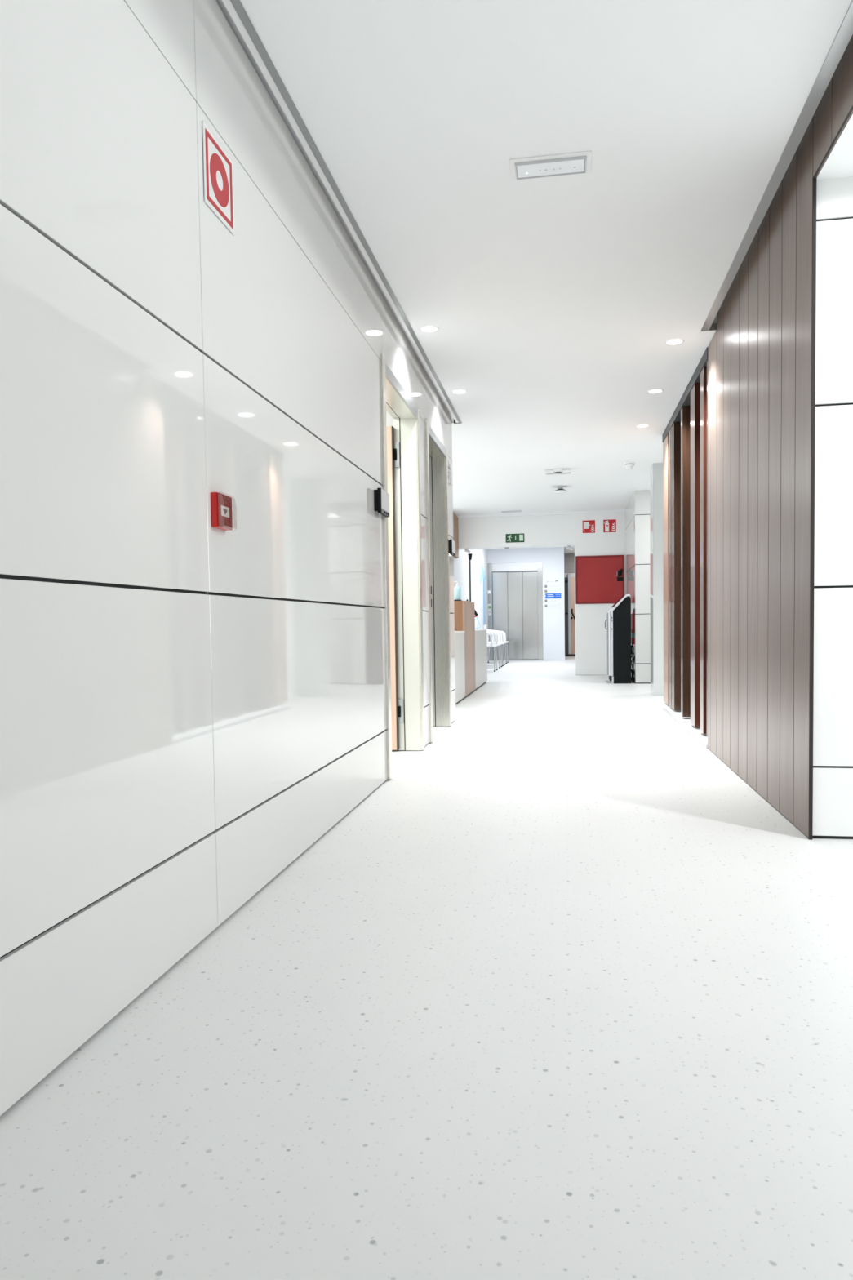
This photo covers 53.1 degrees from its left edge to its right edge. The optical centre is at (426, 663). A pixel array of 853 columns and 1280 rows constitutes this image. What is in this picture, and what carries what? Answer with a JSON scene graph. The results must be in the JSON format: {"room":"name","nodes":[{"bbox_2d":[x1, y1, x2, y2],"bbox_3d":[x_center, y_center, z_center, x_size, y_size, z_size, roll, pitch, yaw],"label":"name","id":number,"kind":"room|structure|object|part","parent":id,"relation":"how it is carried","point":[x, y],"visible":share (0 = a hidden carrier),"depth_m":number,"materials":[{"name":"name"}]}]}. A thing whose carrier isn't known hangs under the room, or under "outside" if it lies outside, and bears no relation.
{"room":"hospital interior","nodes":[
{"label":"hospital interior","id":0,"kind":"room"},
{"bbox_2d":[0,0,455,1115],"bbox_3d":[-0.921,-0.479,0.768,0.160,2.570,13.262,0,3,9],"label":"wall","id":1,"kind":"structure","parent":0,"point":[188,705],"depth_m":2.03,"materials":[{"name":"white"}]},
{"bbox_2d":[201,120,234,235],"bbox_3d":[-0.578,-1.346,2.377,0.005,0.211,0.206,0,3,9],"label":"sign","id":2,"kind":"object","parent":1,"relation":"attached to","point":[218,175],"visible":1,"depth_m":2.37,"materials":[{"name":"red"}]},
{"bbox_2d":[210,492,232,530],"bbox_3d":[-0.559,-0.421,2.357,0.036,0.098,0.098,0,3,9],"label":"fire alarm","id":3,"kind":"object","parent":1,"relation":"attached to","point":[220,504],"visible":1,"depth_m":2.33,"materials":[{"name":"red plastic"}]},
{"bbox_3d":[-0.556,-0.421,2.356,0.004,0.092,0.095,0,3,9],"label":"frame","id":4,"kind":"part","parent":3,"relation":"part of","materials":[{"name":"red plastic"}]},
{"bbox_3d":[-0.557,-0.421,2.356,0.002,0.060,0.060,0,3,9],"label":"break plate","id":5,"kind":"part","parent":3,"relation":"part of","materials":[{"name":"white"}]},
{"bbox_2d":[222,0,462,423],"bbox_3d":[-0.816,-1.769,0.753,0.068,0.036,13.388,0,3,9],"label":"trim","id":6,"kind":"structure","parent":1,"relation":"attached to","point":[235,8],"depth_m":3.17,"materials":[{"name":"silver metal"}]},
{"bbox_2d":[373,487,389,517],"bbox_3d":[-0.226,-0.825,4.368,0.044,0.124,0.195,0,3,9],"label":"reader","id":7,"kind":"object","parent":1,"relation":"attached to","point":[381,498],"visible":1,"depth_m":4.29,"materials":[{"name":"black plastic"}]},
{"bbox_3d":[-0.210,-0.833,4.365,0.004,0.100,0.188,0,3,9],"label":"plate","id":8,"kind":"part","parent":7,"relation":"part of","materials":[{"name":"grey plastic"}]},
{"bbox_2d":[380,353,424,779],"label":"door","id":9,"kind":"structure","parent":1,"relation":"in","point":[401,442],"depth_m":5.54,"materials":[{"name":"white wood"}]},
{"bbox_2d":[425,417,451,742],"bbox_3d":[0.022,-0.591,6.416,0.164,2.238,1.030,0,3,9],"label":"door","id":10,"kind":"structure","parent":1,"relation":"in","point":[436,454],"depth_m":6.84,"materials":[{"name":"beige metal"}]},
{"bbox_2d":[448,462,451,485],"bbox_3d":[0.184,-1.567,7.006,0.006,0.167,0.210,0,3,9],"label":"room sign","id":11,"kind":"object","parent":1,"relation":"attached to","point":[449,464],"visible":0.75,"depth_m":7.01,"materials":[{"name":"grey plastic"}]},
{"bbox_2d":[448,539,455,556],"bbox_3d":[0.208,-0.952,7.004,0.044,0.124,0.195,0,3,9],"label":"reader","id":12,"kind":"object","parent":1,"relation":"attached to","point":[451,543],"visible":0.88,"depth_m":6.92,"materials":[{"name":"black plastic"}]},
{"bbox_3d":[0.223,-0.961,7.002,0.004,0.100,0.188,0,3,9],"label":"plate","id":13,"kind":"part","parent":12,"relation":"part of","materials":[{"name":"grey plastic"}]},
{"bbox_3d":[0.154,-0.795,7.298,0.160,2.550,0.012,0,3,9],"label":"panel","id":14,"kind":"part","parent":1,"relation":"part of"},
{"bbox_2d":[386,410,393,426],"bbox_3d":[-1.818,-0.685,5.633,3.190,2.560,4.180,0,3,9],"label":"wall","id":15,"kind":"structure","parent":0,"point":[389,420],"depth_m":5.70,"materials":[{"name":"white paint"}]},
{"bbox_2d":[0,656,852,1279],"bbox_3d":[1.804,0.501,7.844,11.000,0.120,30.000,0,3,9],"label":"floor","id":16,"kind":"structure","parent":0,"point":[564,995],"depth_m":1.66,"materials":[{"name":"tile"}]},
{"bbox_2d":[467,553,472,601],"bbox_3d":[0.652,-0.687,12.542,0.260,1.855,0.260,0,3,9],"label":"floor lamp","id":17,"kind":"object","parent":16,"relation":"on","point":[468,554],"visible":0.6,"depth_m":12.50,"materials":[{"name":"black plastic"}]},
{"bbox_3d":[0.639,-1.568,12.501,0.064,0.090,0.064,0,3,9],"label":"lamp shade","id":18,"kind":"part","parent":17,"relation":"part of","materials":[{"name":"black plastic"}]},
{"bbox_2d":[453,600,487,704],"bbox_3d":[0.226,-0.195,10.343,0.683,1.088,3.660,0,3,9],"label":"reception desk","id":19,"kind":"object","parent":16,"relation":"on","point":[470,643],"depth_m":9.76,"materials":[{"name":"white laminate"}]},
{"bbox_3d":[0.226,-0.532,9.496,0.363,0.333,0.018,0,3,9],"label":"block panel","id":20,"kind":"part","parent":19,"relation":"part of","materials":[{"name":"brown laminate"}]},
{"bbox_3d":[0.328,0.031,8.993,0.040,0.713,0.990,0,3,9],"label":"panel","id":21,"kind":"part","parent":19,"relation":"part of","materials":[{"name":"grey laminate"}]},
{"bbox_2d":[454,629,487,633],"bbox_3d":[0.222,-0.395,10.334,0.682,0.017,3.660,0,3,9],"label":"countertop","id":22,"kind":"structure","parent":19,"relation":"on","point":[455,632],"depth_m":9.40,"materials":[{"name":"white"}]},
{"bbox_2d":[474,609,480,629],"bbox_3d":[0.631,-0.574,11.029,0.145,0.264,0.100,0,3,9],"label":"telephone","id":23,"kind":"object","parent":19,"relation":"on","point":[476,613],"visible":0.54,"depth_m":11.02,"materials":[{"name":"white plastic"}]},
{"bbox_3d":[0.708,-0.081,11.304,0.040,0.713,1.600,0,3,9],"label":"panel","id":24,"kind":"part","parent":19,"relation":"part of","materials":[{"name":"grey laminate"}]},
{"bbox_3d":[0.350,-0.713,9.608,0.090,0.010,0.120,0,3,9],"label":"tray","id":25,"kind":"object","parent":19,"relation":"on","visible":0},
{"bbox_2d":[453,581,461,599],"bbox_3d":[0.349,-0.826,9.602,0.076,0.216,0.076,0,3,9],"label":"bottle","id":26,"kind":"object","parent":25,"relation":"on","point":[457,590],"visible":1,"depth_m":9.58,"materials":[{"name":"teal plastic"}]},
{"bbox_2d":[475,624,502,668],"bbox_3d":[1.175,-0.333,16.055,0.489,0.810,0.503,0,3,9],"label":"chair","id":27,"kind":"object","parent":16,"relation":"on","point":[497,641],"visible":0.48,"depth_m":15.86,"materials":[{"name":"white plastic"}]},
{"bbox_3d":[1.191,-0.521,16.271,0.399,0.267,0.053,0,3,9],"label":"armrest","id":28,"kind":"part","parent":27,"relation":"part of","materials":[{"name":"white plastic"}]},
{"bbox_3d":[1.118,-0.500,15.828,0.399,0.267,0.053,0,3,9],"label":"armrest","id":29,"kind":"part","parent":27,"relation":"part of","materials":[{"name":"white plastic"}]},
{"bbox_3d":[1.351,-0.141,15.819,0.022,0.419,0.050,-1,3,-12],"label":"leg","id":30,"kind":"part","parent":27,"relation":"part of","materials":[{"name":"silver metal"}]},
{"bbox_3d":[1.419,-0.161,16.238,0.023,0.419,0.049,1,3,31],"label":"leg","id":31,"kind":"part","parent":27,"relation":"part of","materials":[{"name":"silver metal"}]},
{"bbox_2d":[486,631,497,671],"bbox_3d":[0.999,-0.281,14.980,0.489,0.810,0.503,0,3,9],"label":"chair","id":32,"kind":"object","parent":16,"relation":"on","point":[493,646],"visible":0.25,"depth_m":14.74,"materials":[{"name":"white plastic"}]},
{"bbox_3d":[0.941,-0.448,14.753,0.399,0.267,0.053,0,3,9],"label":"armrest","id":33,"kind":"part","parent":32,"relation":"part of","materials":[{"name":"white plastic"}]},
{"bbox_3d":[1.014,-0.469,15.197,0.399,0.267,0.053,0,3,9],"label":"armrest","id":34,"kind":"part","parent":32,"relation":"part of","materials":[{"name":"white plastic"}]},
{"bbox_3d":[1.020,-0.318,14.975,0.445,0.033,0.450,0,3,9],"label":"seat","id":35,"kind":"part","parent":32,"relation":"part of","materials":[{"name":"white plastic"}]},
{"bbox_3d":[1.174,-0.089,14.745,0.022,0.419,0.050,-1,3,-12],"label":"leg","id":36,"kind":"part","parent":32,"relation":"part of","materials":[{"name":"silver metal"}]},
{"bbox_3d":[1.243,-0.109,15.164,0.023,0.419,0.049,1,3,31],"label":"leg","id":37,"kind":"part","parent":32,"relation":"part of","materials":[{"name":"silver metal"}]},
{"bbox_2d":[479,624,506,666],"bbox_3d":[1.300,-0.370,16.814,0.489,0.810,0.503,0,3,9],"label":"chair","id":38,"kind":"object","parent":16,"relation":"on","point":[481,625],"visible":0.41,"depth_m":16.81,"materials":[{"name":"white plastic"}]},
{"bbox_3d":[1.315,-0.558,17.030,0.399,0.267,0.053,0,3,9],"label":"armrest","id":39,"kind":"part","parent":38,"relation":"part of","materials":[{"name":"white plastic"}]},
{"bbox_3d":[1.476,-0.177,16.578,0.022,0.419,0.050,-1,3,-12],"label":"leg","id":40,"kind":"part","parent":38,"relation":"part of","materials":[{"name":"silver metal"}]},
{"bbox_3d":[1.544,-0.198,16.997,0.023,0.419,0.049,1,3,31],"label":"leg","id":41,"kind":"part","parent":38,"relation":"part of","materials":[{"name":"silver metal"}]},
{"bbox_2d":[484,624,509,663],"bbox_3d":[1.461,-0.417,17.789,0.489,0.810,0.503,0,3,9],"label":"chair","id":42,"kind":"object","parent":16,"relation":"on","point":[503,633],"visible":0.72,"depth_m":17.81,"materials":[{"name":"white plastic"}]},
{"bbox_3d":[1.253,-0.643,17.812,0.074,0.355,0.430,0,3,9],"label":"backrest","id":43,"kind":"part","parent":42,"relation":"part of","materials":[{"name":"white plastic"}]},
{"bbox_3d":[1.403,-0.584,17.562,0.399,0.267,0.053,0,3,9],"label":"armrest","id":44,"kind":"part","parent":42,"relation":"part of","materials":[{"name":"white plastic"}]},
{"bbox_3d":[1.476,-0.605,18.006,0.399,0.267,0.053,0,3,9],"label":"armrest","id":45,"kind":"part","parent":42,"relation":"part of","materials":[{"name":"white plastic"}]},
{"bbox_3d":[1.636,-0.225,17.554,0.022,0.419,0.050,-1,3,-12],"label":"leg","id":46,"kind":"part","parent":42,"relation":"part of","materials":[{"name":"silver metal"}]},
{"bbox_3d":[1.705,-0.245,17.973,0.023,0.419,0.049,1,3,31],"label":"leg","id":47,"kind":"part","parent":42,"relation":"part of","materials":[{"name":"silver metal"}]},
{"bbox_2d":[604,594,631,683],"bbox_3d":[2.611,-0.346,11.687,0.335,1.195,0.535,0,3,9],"label":"information kiosk","id":48,"kind":"object","parent":16,"relation":"on","point":[618,620],"visible":1,"depth_m":11.43,"materials":[{"name":"black plastic"}]},
{"bbox_3d":[2.500,-0.286,11.709,0.024,0.868,0.500,0,3,9],"label":"door","id":49,"kind":"part","parent":48,"relation":"part of","materials":[{"name":"white metal"}]},
{"bbox_2d":[631,629,635,682],"bbox_3d":[2.794,-0.112,11.584,0.048,0.724,0.313,0,3,9],"label":"cable tangle","id":50,"kind":"object","parent":48,"relation":"hanging from","point":[633,679],"visible":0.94,"depth_m":11.52,"materials":[{"name":"black rubber"}]},
{"bbox_2d":[662,346,707,748],"bbox_3d":[2.106,-0.790,6.704,0.214,2.556,2.567,0,3,9],"label":"slatted screen","id":51,"kind":"object","parent":16,"relation":"on","point":[685,437],"visible":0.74,"depth_m":6.61,"materials":[{"name":"brown wood"}]},
{"bbox_3d":[2.089,-2.031,6.646,0.212,0.071,2.567,0,3,9],"label":"rail","id":52,"kind":"part","parent":51,"relation":"part of","materials":[{"name":"grey"}]},
{"bbox_3d":[2.126,0.457,6.761,0.212,0.058,2.567,0,3,9],"label":"rail","id":53,"kind":"part","parent":51,"relation":"part of","materials":[{"name":"brown wood"}]},
{"bbox_2d":[453,549,488,661],"bbox_3d":[0.826,-1.230,16.190,0.120,2.600,6.400,0,3,9],"label":"wall","id":54,"kind":"structure","parent":0,"point":[479,557],"depth_m":16.47,"materials":[{"name":"white paint"}]},
{"bbox_2d":[453,513,458,558],"bbox_3d":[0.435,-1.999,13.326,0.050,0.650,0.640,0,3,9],"label":"upper cabinet","id":55,"kind":"object","parent":54,"relation":"attached to","point":[455,531],"visible":0.57,"depth_m":13.33,"materials":[{"name":"brown laminate"}]},
{"bbox_2d":[480,564,486,624],"bbox_3d":[1.210,-1.466,18.140,0.005,1.320,1.410,0,3,9],"label":"arrow graphic","id":56,"kind":"object","parent":54,"relation":"attached to","point":[482,573],"visible":0.87,"depth_m":18.23,"materials":[{"name":"blue"}]},
{"bbox_2d":[457,514,574,550],"bbox_3d":[1.422,-2.153,13.691,1.882,0.565,0.300,0,3,9],"label":"lintel","id":57,"kind":"object","parent":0,"point":[546,531],"visible":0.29,"depth_m":13.54,"materials":[{"name":"white paint"}]},
{"bbox_2d":[506,533,524,542],"bbox_3d":[1.405,-1.998,13.545,0.294,0.136,0.008,0,3,9],"label":"exit sign","id":58,"kind":"object","parent":57,"relation":"attached to","point":[510,538],"visible":1,"depth_m":13.54,"materials":[{"name":"green plastic"}]},
{"bbox_2d":[566,545,573,550],"bbox_3d":[2.271,-1.837,13.518,0.102,0.075,0.059,-1,3,0],"label":"spotlight","id":59,"kind":"object","parent":57,"relation":"attached to","point":[568,547],"visible":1,"depth_m":13.50,"materials":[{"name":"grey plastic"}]},
{"bbox_2d":[487,546,564,655],"bbox_3d":[2.184,-1.389,19.206,1.820,2.600,0.200,0,3,9],"label":"wall","id":60,"kind":"structure","parent":0,"point":[552,558],"depth_m":19.02,"materials":[{"name":"white paint"}]},
{"bbox_2d":[487,562,543,660],"bbox_3d":[2.002,-1.176,19.207,1.226,2.180,0.158,0,3,9],"label":"elevator","id":61,"kind":"object","parent":60,"relation":"attached to","point":[508,583],"visible":0.94,"depth_m":19.20,"materials":[{"name":"silver metal"}]},
{"bbox_3d":[1.425,-1.226,19.228,0.064,0.255,0.006,0,3,9],"label":"call plate","id":62,"kind":"part","parent":61,"relation":"part of","materials":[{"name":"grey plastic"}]},
{"bbox_3d":[1.668,-1.087,19.267,0.334,1.983,0.025,0,3,9],"label":"door panel","id":63,"kind":"part","parent":61,"relation":"part of","materials":[{"name":"silver metal"}]},
{"bbox_3d":[2.003,-1.091,19.224,0.334,1.983,0.025,0,3,9],"label":"door panel","id":64,"kind":"part","parent":61,"relation":"part of","materials":[{"name":"silver metal"}]},
{"bbox_3d":[2.016,-0.094,19.264,1.015,0.012,0.144,0,3,9],"label":"sill","id":65,"kind":"part","parent":61,"relation":"part of","materials":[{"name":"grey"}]},
{"bbox_3d":[2.338,-1.093,19.181,0.334,1.983,0.025,0,3,9],"label":"door panel","id":66,"kind":"part","parent":61,"relation":"part of","materials":[{"name":"silver metal"}]},
{"bbox_2d":[544,578,561,608],"bbox_3d":[2.816,-1.554,18.988,0.370,0.670,0.008,0,3,9],"label":"sign","id":67,"kind":"object","parent":60,"relation":"attached to","point":[553,587],"depth_m":18.99,"materials":[{"name":"white plastic"}]},
{"bbox_2d":[543,655,564,659],"bbox_3d":[2.850,-0.142,19.049,0.481,0.097,0.012,0,3,9],"label":"baseboard","id":68,"kind":"structure","parent":60,"relation":"attached to","point":[545,657],"depth_m":19.04,"materials":[{"name":"white paint"}]},
{"bbox_2d":[216,0,852,515],"bbox_3d":[0.730,-1.980,3.589,9.500,0.140,19.900,0,3,9],"label":"ceiling","id":69,"kind":"structure","parent":0,"point":[554,303],"depth_m":3.34,"materials":[{"name":"paint"}]},
{"bbox_2d":[419,325,439,333],"bbox_3d":[0.016,-1.964,5.006,0.116,0.004,0.116,0,3,9],"label":"recessed light","id":70,"kind":"object","parent":69,"relation":"in","point":[428,329],"visible":1,"depth_m":5.01,"materials":[{"name":"white plastic"}]},
{"bbox_2d":[451,389,466,394],"bbox_3d":[0.244,-2.030,6.365,0.116,0.004,0.116,0,3,9],"label":"recessed light","id":71,"kind":"object","parent":69,"relation":"in","point":[457,391],"visible":1,"depth_m":6.36,"materials":[{"name":"white"}]},
{"bbox_2d":[501,510,522,512],"bbox_3d":[1.317,-2.353,13.184,0.313,0.016,0.100,0,3,9],"label":"recessed light","id":72,"kind":"object","parent":69,"relation":"in","point":[516,511],"visible":1,"depth_m":13.15,"materials":[{"name":"grey plastic"}]},
{"bbox_2d":[509,151,591,180],"bbox_3d":[0.471,-1.882,3.234,0.304,0.016,0.148,0,3,9],"label":"recessed light","id":73,"kind":"object","parent":69,"relation":"in","point":[579,162],"visible":1,"depth_m":3.21,"materials":[{"name":"white plastic"}]},
{"bbox_2d":[516,159,585,177],"bbox_3d":[0.471,-1.883,3.234,0.256,0.012,0.096,0,3,9],"label":"diffuser","id":74,"kind":"object","parent":73,"relation":"attached to","point":[530,168],"depth_m":3.23,"materials":[{"name":"white plastic"}]},
{"bbox_2d":[545,468,571,476],"bbox_3d":[1.489,-2.168,9.647,0.294,0.064,0.113,0,3,9],"label":"light","id":75,"kind":"object","parent":69,"relation":"attached to","point":[557,472],"visible":1,"depth_m":9.60,"materials":[{"name":"white paint"}]},
{"bbox_2d":[553,485,567,493],"bbox_3d":[1.706,-2.216,10.874,0.178,0.088,0.178,0,3,9],"label":"dome","id":76,"kind":"object","parent":69,"relation":"attached to","point":[560,490],"visible":1,"depth_m":10.83,"materials":[{"name":"grey plastic"}]},
{"bbox_2d":[623,461,635,469],"bbox_3d":[2.213,-2.157,9.302,0.120,0.075,0.120,0,3,9],"label":"smoke detector","id":77,"kind":"object","parent":69,"relation":"attached to","point":[629,465],"visible":1,"depth_m":9.27,"materials":[{"name":"white plastic"}]},
{"bbox_2d":[635,424,648,427],"bbox_3d":[1.917,-2.110,7.567,0.116,0.004,0.116,0,3,9],"label":"recessed light","id":78,"kind":"object","parent":69,"relation":"in","point":[639,425],"visible":1,"depth_m":7.56,"materials":[{"name":"white plastic"}]},
{"bbox_2d":[648,389,663,393],"bbox_3d":[1.727,-2.055,6.434,0.116,0.004,0.116,0,3,9],"label":"recessed light","id":79,"kind":"object","parent":69,"relation":"in","point":[653,391],"visible":1,"depth_m":6.43,"materials":[{"name":"white"}]},
{"bbox_2d":[665,338,684,345],"bbox_3d":[1.541,-2.000,5.301,0.116,0.004,0.116,0,3,9],"label":"recessed light","id":80,"kind":"object","parent":69,"relation":"in","point":[674,341],"visible":1,"depth_m":5.29,"materials":[{"name":"white"}]},
{"bbox_2d":[455,509,625,553],"bbox_3d":[2.680,-2.594,17.595,6.800,0.100,8.600,0,3,9],"label":"ceiling","id":81,"kind":"structure","parent":0,"point":[566,550],"depth_m":13.43,"materials":[{"name":"paint"}]},
{"bbox_2d":[564,553,575,656],"bbox_3d":[3.558,-1.323,17.334,2.400,2.600,7.450,0,3,9],"label":"wall","id":82,"kind":"structure","parent":0,"point":[569,558],"depth_m":20.97,"materials":[{"name":"grey paint"}]},
{"bbox_2d":[564,573,575,654],"bbox_3d":[3.892,-1.226,20.781,1.025,1.980,0.177,0,3,9],"label":"door","id":83,"kind":"structure","parent":82,"relation":"in","point":[570,609],"depth_m":20.84,"materials":[{"name":"brown wood"}]},
{"bbox_3d":[3.572,-1.203,20.774,0.133,0.286,0.065,1,3,39],"label":"lever handle","id":84,"kind":"part","parent":83,"relation":"part of","materials":[{"name":"black plastic"}]},
{"bbox_2d":[574,511,625,667],"bbox_3d":[3.632,-1.147,13.376,2.568,2.610,0.420,0,3,9],"label":"wall","id":85,"kind":"structure","parent":0,"point":[591,633],"depth_m":13.33,"materials":[{"name":"white paint"}]},
{"bbox_2d":[582,520,595,533],"bbox_3d":[2.530,-2.139,13.293,0.191,0.194,0.005,0,3,9],"label":"fire sign","id":86,"kind":"object","parent":85,"relation":"attached to","point":[588,526],"visible":1,"depth_m":13.29,"materials":[{"name":"red plastic"}]},
{"bbox_2d":[575,667,608,675],"bbox_3d":[2.726,0.114,13.366,0.772,0.112,0.014,0,3,9],"label":"baseboard","id":87,"kind":"structure","parent":85,"relation":"attached to","point":[579,671],"depth_m":13.38,"materials":[{"name":"white paint"}]},
{"bbox_2d":[575,555,624,604],"bbox_3d":[2.699,-1.313,13.285,0.740,0.746,0.045,0,3,9],"label":"panel","id":88,"kind":"object","parent":85,"relation":"attached to","point":[598,579],"visible":0.94,"depth_m":13.29,"materials":[{"name":"red"}]},
{"bbox_3d":[3.005,-1.317,13.236,0.095,0.064,0.010,0,3,9],"label":"label plate","id":89,"kind":"part","parent":88,"relation":"part of","materials":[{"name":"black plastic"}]},
{"bbox_2d":[603,519,616,532],"bbox_3d":[2.845,-2.141,13.242,0.191,0.194,0.005,0,3,9],"label":"fire sign","id":90,"kind":"object","parent":85,"relation":"attached to","point":[609,526],"visible":1,"depth_m":13.24,"materials":[{"name":"red plastic"}]},
{"bbox_2d":[625,489,650,683],"bbox_3d":[3.772,-1.068,12.167,1.700,2.560,1.950,0,3,9],"label":"wall column","id":91,"kind":"structure","parent":0,"point":[637,517],"depth_m":11.35,"materials":[{"name":"white"}]},
{"bbox_2d":[649,462,663,695],"bbox_3d":[3.347,-0.937,9.448,1.657,2.560,0.320,0,3,9],"label":"wall","id":92,"kind":"structure","parent":0,"point":[656,468],"depth_m":9.43,"materials":[{"name":"grey paint"}]},
{"bbox_3d":[2.532,-0.933,9.585,0.005,2.552,0.315,0,3,9],"label":"panel","id":93,"kind":"part","parent":92,"relation":"part of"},
{"bbox_2d":[707,35,852,839],"bbox_3d":[0.878,-0.496,-0.411,0.090,2.660,11.878,0,3,9],"label":"wall","id":94,"kind":"structure","parent":0,"point":[762,349],"depth_m":3.78,"materials":[{"name":"brown wood"}]},
{"bbox_2d":[701,0,852,331],"bbox_3d":[0.761,-1.768,-0.520,0.089,0.103,11.390,0,3,9],"label":"trim","id":95,"kind":"structure","parent":94,"relation":"attached to","point":[845,33],"depth_m":3.15,"materials":[{"name":"silver metal"}]},
{"bbox_2d":[813,176,852,839],"bbox_3d":[3.515,-0.572,2.883,4.194,2.430,0.123,0,3,9],"label":"wall","id":96,"kind":"structure","parent":0,"point":[833,719],"depth_m":3.15,"materials":[{"name":"white"}]},
{"bbox_2d":[816,112,852,180],"bbox_3d":[3.085,-1.682,0.020,4.295,0.076,5.600,0,3,9],"label":"ceiling","id":97,"kind":"structure","parent":0,"point":[838,163],"depth_m":2.97,"materials":[{"name":"paint"}]}
]}

